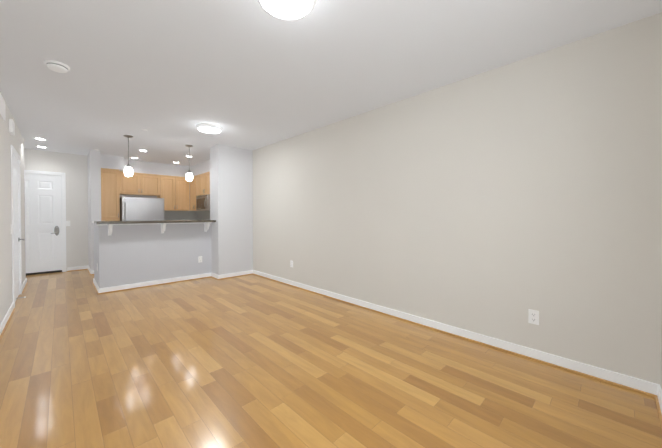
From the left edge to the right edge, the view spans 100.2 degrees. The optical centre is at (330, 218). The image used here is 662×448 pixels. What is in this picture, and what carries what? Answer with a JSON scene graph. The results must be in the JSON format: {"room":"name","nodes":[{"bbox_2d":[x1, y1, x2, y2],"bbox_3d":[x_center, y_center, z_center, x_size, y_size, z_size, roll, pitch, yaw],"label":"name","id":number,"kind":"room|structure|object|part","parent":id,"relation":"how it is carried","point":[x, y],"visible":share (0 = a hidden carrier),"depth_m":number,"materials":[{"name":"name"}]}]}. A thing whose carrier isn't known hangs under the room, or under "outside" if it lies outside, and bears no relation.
{"room":"empty living room","nodes":[
{"label":"empty living room","id":0,"kind":"room"},
{"bbox_2d":[0,92,25,323],"bbox_3d":[-3.037,-0.083,1.892,0.800,2.530,7.635,-1,1,-44],"label":"wall","id":1,"kind":"structure","parent":0,"point":[8,140],"depth_m":3.29,"materials":[{"name":"paint"}]},
{"bbox_2d":[0,302,14,339],"bbox_3d":[-3.579,1.126,3.051,0.025,0.086,1.408,-1,1,-44],"label":"baseboard","id":2,"kind":"structure","parent":1,"relation":"attached to","point":[6,318],"depth_m":3.06,"materials":[{"name":"white wood"}]},
{"bbox_2d":[9,119,14,135],"bbox_3d":[-4.042,-1.153,3.509,0.036,0.165,0.200,-1,1,-44],"label":"door chime","id":3,"kind":"object","parent":1,"relation":"attached to","point":[11,127],"visible":1,"depth_m":3.45,"materials":[{"name":"white plastic"}]},
{"bbox_2d":[13,155,18,300],"bbox_3d":[-4.450,0.138,3.879,0.035,2.020,0.850,-1,1,-44],"label":"closet door","id":4,"kind":"structure","parent":1,"relation":"in","point":[16,222],"depth_m":3.98,"materials":[{"name":"white wood"}]},
{"bbox_2d":[11,145,21,307],"bbox_3d":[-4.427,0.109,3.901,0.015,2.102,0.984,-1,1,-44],"label":"trim","id":5,"kind":"structure","parent":1,"relation":"attached to","point":[14,152],"depth_m":3.58,"materials":[{"name":"white wood"}]},
{"bbox_2d":[22,278,26,290],"bbox_3d":[-5.097,1.102,4.597,0.013,0.071,0.905,-1,1,-44],"label":"baseboard","id":6,"kind":"structure","parent":1,"relation":"attached to","point":[24,283],"depth_m":4.59,"materials":[{"name":"white wood"}]},
{"bbox_2d":[24,148,87,270],"bbox_3d":[-6.055,-0.124,5.622,1.678,2.530,0.120,-1,1,-44],"label":"wall","id":7,"kind":"structure","parent":0,"point":[73,168],"depth_m":6.00,"materials":[{"name":"paint"}]},
{"bbox_2d":[24,173,61,272],"bbox_3d":[-6.024,0.099,5.617,0.798,1.999,0.042,-1,1,-44],"label":"entry door","id":8,"kind":"structure","parent":7,"relation":"in","point":[43,248],"depth_m":5.69,"materials":[{"name":"white wood"}]},
{"bbox_2d":[26,270,61,275],"bbox_3d":[-6.022,1.120,5.626,0.798,0.040,0.052,-1,1,-44],"label":"door sweep","id":9,"kind":"object","parent":8,"relation":"attached to","point":[43,272],"depth_m":5.70,"materials":[{"name":"black plastic"}]},
{"bbox_2d":[54,226,58,235],"bbox_3d":[-5.772,0.259,5.828,0.080,0.208,0.010,-1,1,-44],"label":"plate","id":10,"kind":"object","parent":8,"relation":"attached to","point":[56,230],"visible":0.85,"depth_m":5.82,"materials":[{"name":"silver metal"}]},
{"bbox_2d":[24,170,65,271],"bbox_3d":[-5.995,0.088,5.587,0.934,2.107,0.015,-1,1,-44],"label":"door frame","id":11,"kind":"structure","parent":7,"relation":"attached to","point":[63,196],"depth_m":5.88,"materials":[{"name":"white wood"}]},
{"bbox_2d":[67,265,87,270],"bbox_3d":[-5.535,1.086,6.050,0.331,0.071,0.013,-1,1,-44],"label":"baseboard","id":12,"kind":"structure","parent":7,"relation":"attached to","point":[76,268],"depth_m":6.04,"materials":[{"name":"white wood"}]},
{"bbox_2d":[87,149,100,283],"bbox_3d":[-4.550,-0.121,5.386,0.180,2.530,2.818,-1,1,-44],"label":"wall","id":13,"kind":"structure","parent":0,"point":[94,181],"depth_m":5.63,"materials":[{"name":"paint"}]},
{"bbox_2d":[93,278,98,292],"bbox_3d":[-3.880,1.102,4.574,0.013,0.071,0.966,-1,1,-44],"label":"baseboard","id":14,"kind":"structure","parent":13,"relation":"attached to","point":[96,285],"depth_m":4.47,"materials":[{"name":"white wood"}]},
{"bbox_2d":[98,223,211,287],"bbox_3d":[-2.984,0.614,4.870,1.688,1.070,0.120,-1,1,-44],"label":"wall","id":15,"kind":"structure","parent":0,"point":[127,254],"depth_m":4.71,"materials":[{"name":"paint"}]},
{"bbox_2d":[92,220,215,235],"bbox_3d":[-3.213,0.146,5.067,1.732,0.222,1.190,-1,1,-44],"label":"bar","id":16,"kind":"object","parent":15,"relation":"on","point":[163,223],"visible":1,"depth_m":4.66,"materials":[{"name":"stone"}]},
{"bbox_2d":[99,273,210,292],"bbox_3d":[-2.946,1.099,4.819,1.689,0.071,0.013,-1,1,-44],"label":"baseboard","id":17,"kind":"structure","parent":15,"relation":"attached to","point":[129,286],"depth_m":4.71,"materials":[{"name":"white wood"}]},
{"bbox_2d":[99,276,210,293],"bbox_3d":[-2.942,1.142,4.815,1.689,0.015,0.025,-1,1,-44],"label":"shoe","id":18,"kind":"object","parent":15,"relation":"attached to","point":[153,285],"visible":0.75,"depth_m":4.71,"materials":[{"name":"brown wood"}]},
{"bbox_2d":[120,181,189,198],"bbox_3d":[-4.778,-0.142,7.220,2.378,2.530,0.120,-1,1,-44],"label":"wall","id":19,"kind":"structure","parent":0,"point":[148,196],"depth_m":7.10,"materials":[{"name":"paint"}]},
{"bbox_2d":[119,171,158,194],"bbox_3d":[-4.783,-0.846,6.890,0.861,0.525,0.327,-1,1,-44],"label":"upper cabinet","id":20,"kind":"object","parent":19,"relation":"attached to","point":[138,183],"depth_m":6.76,"materials":[{"name":"brown wood"}]},
{"bbox_3d":[-4.829,-0.828,6.630,0.426,0.491,0.019,-1,1,-44],"label":"overfridge door","id":21,"kind":"part","parent":20,"relation":"part of","materials":[{"name":"brown wood"}]},
{"bbox_3d":[-4.522,-0.831,6.930,0.426,0.491,0.019,-1,1,-44],"label":"overfridge door","id":22,"kind":"part","parent":20,"relation":"part of","materials":[{"name":"brown wood"}]},
{"bbox_2d":[155,175,190,210],"bbox_3d":[-4.226,-0.662,7.437,0.695,0.905,0.327,-1,1,-44],"label":"upper cabinet","id":23,"kind":"object","parent":19,"relation":"attached to","point":[173,191],"depth_m":7.31,"materials":[{"name":"brown wood"}]},
{"bbox_3d":[-4.242,-0.644,7.205,0.343,0.871,0.019,-1,1,-44],"label":"door","id":24,"kind":"part","parent":23,"relation":"part of","materials":[{"name":"brown wood"}]},
{"bbox_3d":[-3.994,-0.647,7.448,0.343,0.871,0.019,-1,1,-44],"label":"door","id":25,"kind":"part","parent":23,"relation":"part of","materials":[{"name":"brown wood"}]},
{"bbox_2d":[164,211,195,219],"bbox_3d":[-4.250,0.004,7.649,0.960,0.428,0.006,-1,1,-44],"label":"backsplash","id":26,"kind":"structure","parent":19,"relation":"attached to","point":[186,215],"depth_m":7.70,"materials":[{"name":"paint"}]},
{"bbox_2d":[210,144,252,274],"bbox_3d":[-1.993,-0.123,5.565,0.708,2.530,0.400,-1,1,-44],"label":"wall","id":27,"kind":"structure","parent":0,"point":[231,191],"depth_m":5.38,"materials":[{"name":"paint"}]},
{"bbox_2d":[218,270,252,278],"bbox_3d":[-1.857,1.093,5.421,0.709,0.071,0.013,-1,1,-44],"label":"baseboard","id":28,"kind":"structure","parent":27,"relation":"attached to","point":[235,274],"depth_m":5.41,"materials":[{"name":"white wood"}]},
{"bbox_2d":[218,273,252,279],"bbox_3d":[-1.853,1.135,5.417,0.709,0.015,0.025,-1,1,-44],"label":"shoes","id":29,"kind":"object","parent":27,"relation":"attached to","point":[235,276],"visible":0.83,"depth_m":5.38,"materials":[{"name":"brown wood"}]},
{"bbox_2d":[0,270,661,447],"bbox_3d":[-2.597,1.198,3.223,5.110,0.060,8.905,-1,1,-44],"label":"floor","id":30,"kind":"structure","parent":0,"point":[251,361],"depth_m":2.00,"materials":[{"name":"brown wood"}]},
{"bbox_2d":[101,168,119,220],"bbox_3d":[-5.117,0.013,6.361,0.361,2.238,0.630,-1,1,-44],"label":"pantry cabinet","id":31,"kind":"object","parent":30,"relation":"on","point":[110,194],"visible":0.48,"depth_m":6.17,"materials":[{"name":"brown wood"}]},
{"bbox_3d":[-4.927,0.522,6.172,0.357,1.001,0.019,-1,1,-44],"label":"door","id":32,"kind":"part","parent":31,"relation":"part of","materials":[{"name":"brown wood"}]},
{"bbox_2d":[120,197,163,220],"bbox_3d":[-4.596,0.319,6.714,0.840,1.620,0.746,-1,1,-44],"label":"refrigerator","id":33,"kind":"object","parent":30,"relation":"on","point":[140,209],"visible":0.21,"depth_m":6.44,"materials":[{"name":"grey metal"}]},
{"bbox_2d":[0,0,661,166],"bbox_3d":[-2.597,-1.402,3.195,5.110,0.080,8.905,-1,1,-44],"label":"ceiling","id":34,"kind":"structure","parent":0,"point":[168,75],"depth_m":2.36,"materials":[{"name":"paint"}]},
{"bbox_2d":[44,60,69,72],"bbox_3d":[-2.413,-1.330,2.442,0.164,0.048,0.164,-1,1,-44],"label":"smoke detector","id":35,"kind":"object","parent":34,"relation":"attached to","point":[57,66],"visible":1,"depth_m":2.41,"materials":[{"name":"white plastic"}]},
{"bbox_2d":[101,154,124,170],"bbox_3d":[-4.972,-1.252,6.257,0.448,0.289,0.272,-1,1,-44],"label":"soffit","id":36,"kind":"structure","parent":34,"relation":"attached to","point":[114,162],"depth_m":6.17,"materials":[{"name":"paint"}]},
{"bbox_2d":[123,135,132,176],"bbox_3d":[-3.385,-1.038,4.627,0.132,0.680,0.132,-1,1,-44],"label":"pendant light","id":37,"kind":"object","parent":34,"relation":"hanging from","point":[128,170],"visible":1,"depth_m":4.60,"materials":[{"name":"white glass"}]},
{"bbox_3d":[-3.385,-0.777,4.630,0.124,0.158,0.124,-1,1,-44],"label":"lamp shade","id":38,"kind":"part","parent":37,"relation":"part of","materials":[{"name":"white glass"}]},
{"bbox_2d":[125,159,189,176],"bbox_3d":[-4.661,-1.259,6.992,1.920,0.291,0.346,-1,1,-44],"label":"soffit","id":39,"kind":"structure","parent":34,"relation":"attached to","point":[137,166],"depth_m":7.03,"materials":[{"name":"paint"}]},
{"bbox_2d":[185,145,192,180],"bbox_3d":[-2.699,-1.045,5.270,0.132,0.680,0.132,-1,1,-44],"label":"pendant light","id":40,"kind":"object","parent":34,"relation":"hanging from","point":[189,176],"visible":1,"depth_m":5.23,"materials":[{"name":"white glass"}]},
{"bbox_3d":[-2.699,-0.784,5.273,0.124,0.158,0.124,-1,1,-44],"label":"lamp shade","id":41,"kind":"part","parent":40,"relation":"part of","materials":[{"name":"white glass"}]},
{"bbox_2d":[190,159,209,175],"bbox_3d":[-2.985,-1.258,6.869,0.288,0.291,2.866,-1,1,-44],"label":"soffit","id":42,"kind":"structure","parent":34,"relation":"attached to","point":[203,167],"depth_m":6.97,"materials":[{"name":"paint"}]},
{"bbox_2d":[196,123,222,133],"bbox_3d":[-1.821,-1.341,4.153,0.376,0.064,0.376,-1,1,-44],"label":"flush ceiling light","id":43,"kind":"object","parent":34,"relation":"attached to","point":[209,128],"visible":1,"depth_m":4.06,"materials":[{"name":"white glass"}]},
{"bbox_2d":[198,127,220,133],"bbox_3d":[-1.821,-1.317,4.154,0.316,0.016,0.316,-1,1,-44],"label":"diffuser","id":44,"kind":"object","parent":43,"relation":"attached to","point":[213,130],"depth_m":4.12,"materials":[{"name":"white glass"}]},
{"bbox_2d":[257,0,316,19],"bbox_3d":[-0.266,-1.313,1.647,0.376,0.064,0.376,-1,1,-44],"label":"flush ceiling light","id":45,"kind":"object","parent":34,"relation":"attached to","point":[290,9],"visible":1,"depth_m":1.69,"materials":[{"name":"white glass"}]},
{"bbox_2d":[253,12,661,384],"bbox_3d":[-0.813,-0.117,4.953,0.120,2.530,8.905,-1,1,-44],"label":"wall","id":46,"kind":"structure","parent":0,"point":[498,203],"depth_m":2.45,"materials":[{"name":"paint"}]},
{"bbox_2d":[191,176,194,210],"bbox_3d":[-3.621,-0.663,7.525,0.287,0.905,0.387,-1,1,-44],"label":"upper cabinet","id":47,"kind":"object","parent":46,"relation":"attached to","point":[193,181],"depth_m":7.38,"materials":[{"name":"brown wood"}]},
{"bbox_3d":[-3.717,-0.647,7.431,0.019,0.871,0.384,-1,1,-44],"label":"door","id":48,"kind":"part","parent":47,"relation":"part of","materials":[{"name":"brown wood"}]},
{"bbox_2d":[195,175,199,210],"bbox_3d":[-3.374,-0.660,7.273,0.287,0.905,0.320,-1,1,-44],"label":"upper cabinet","id":49,"kind":"object","parent":46,"relation":"attached to","point":[197,176],"depth_m":7.20,"materials":[{"name":"brown wood"}]},
{"bbox_3d":[-3.470,-0.644,7.178,0.019,0.871,0.316,-1,1,-44],"label":"door","id":50,"kind":"part","parent":49,"relation":"part of","materials":[{"name":"brown wood"}]},
{"bbox_2d":[196,211,209,219],"bbox_3d":[-2.884,0.012,6.983,0.007,0.428,2.867,-1,1,-44],"label":"backsplash","id":51,"kind":"structure","parent":46,"relation":"attached to","point":[200,215],"depth_m":7.64,"materials":[{"name":"paint"}]},
{"bbox_2d":[199,171,209,194],"bbox_3d":[-2.982,-0.841,6.869,0.287,0.535,0.798,-1,1,-44],"label":"upper cabinet","id":52,"kind":"object","parent":46,"relation":"attached to","point":[204,180],"depth_m":6.78,"materials":[{"name":"brown wood"}]},
{"bbox_3d":[-3.643,-1.088,6.242,1.590,0.033,2.250,-1,1,-44],"label":"crown","id":53,"kind":"part","parent":52,"relation":"part of","materials":[{"name":"brown wood"}]},
{"bbox_3d":[-3.217,-0.826,6.918,0.019,0.501,0.394,-1,1,-44],"label":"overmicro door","id":54,"kind":"part","parent":52,"relation":"part of","materials":[{"name":"brown wood"}]},
{"bbox_2d":[196,194,209,210],"bbox_3d":[-3.038,-0.383,6.841,0.411,0.370,0.750,-1,1,-44],"label":"microwave","id":55,"kind":"object","parent":52,"relation":"attached to","point":[202,202],"visible":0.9,"depth_m":6.68,"materials":[{"name":"silver metal"}]},
{"bbox_3d":[-2.938,-0.823,6.633,0.019,0.501,0.396,-1,1,-44],"label":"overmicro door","id":56,"kind":"part","parent":52,"relation":"part of","materials":[{"name":"brown wood"}]},
{"bbox_2d":[254,274,656,396],"bbox_3d":[0.277,1.154,3.746,0.025,0.015,5.393,-1,1,-44],"label":"shoe","id":57,"kind":"object","parent":46,"relation":"attached to","point":[594,377],"visible":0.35,"depth_m":2.46,"materials":[{"name":"brown wood"}]},
{"bbox_2d":[253,270,658,394],"bbox_3d":[0.281,1.111,3.750,0.013,0.071,5.393,-1,1,-44],"label":"baseboard","id":58,"kind":"structure","parent":46,"relation":"attached to","point":[629,381],"depth_m":2.46,"materials":[{"name":"white wood"}]},
{"bbox_2d":[528,309,538,324],"bbox_3d":[1.690,0.823,2.309,0.008,0.118,0.072,-1,1,-44],"label":"outlet","id":59,"kind":"object","parent":46,"relation":"attached to","point":[533,316],"visible":1,"depth_m":2.31,"materials":[{"name":"white plastic"}]},
{"bbox_2d":[660,308,661,389],"bbox_3d":[0.429,-0.062,0.025,4.988,2.530,0.120,-1,1,-44],"label":"wall","id":60,"kind":"structure","parent":0,"point":[661,350],"depth_m":1.80,"materials":[{"name":"paint"}]},
{"bbox_2d":[655,395,661,427],"bbox_3d":[0.378,1.194,0.092,4.989,0.015,0.025,-1,1,-44],"label":"shoe","id":61,"kind":"object","parent":60,"relation":"attached to","point":[658,408],"visible":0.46,"depth_m":1.69,"materials":[{"name":"brown wood"}]},
{"bbox_2d":[657,385,661,412],"bbox_3d":[0.382,1.152,0.087,4.989,0.071,0.013,-1,1,-44],"label":"baseboard","id":62,"kind":"structure","parent":60,"relation":"attached to","point":[659,392],"depth_m":1.74,"materials":[{"name":"white wood"}]},
{"bbox_3d":[-3.603,-1.221,3.036,0.005,0.220,0.390,-1,1,-44],"label":"access panel","id":63,"kind":"object","parent":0,"visible":0},
{"bbox_2d":[0,94,5,118],"bbox_3d":[-3.600,-1.221,3.038,0.003,0.180,0.350,-1,1,-44],"label":"door","id":64,"kind":"structure","parent":63,"relation":"attached to","point":[2,106],"depth_m":3.00,"materials":[{"name":"white"}]}
]}

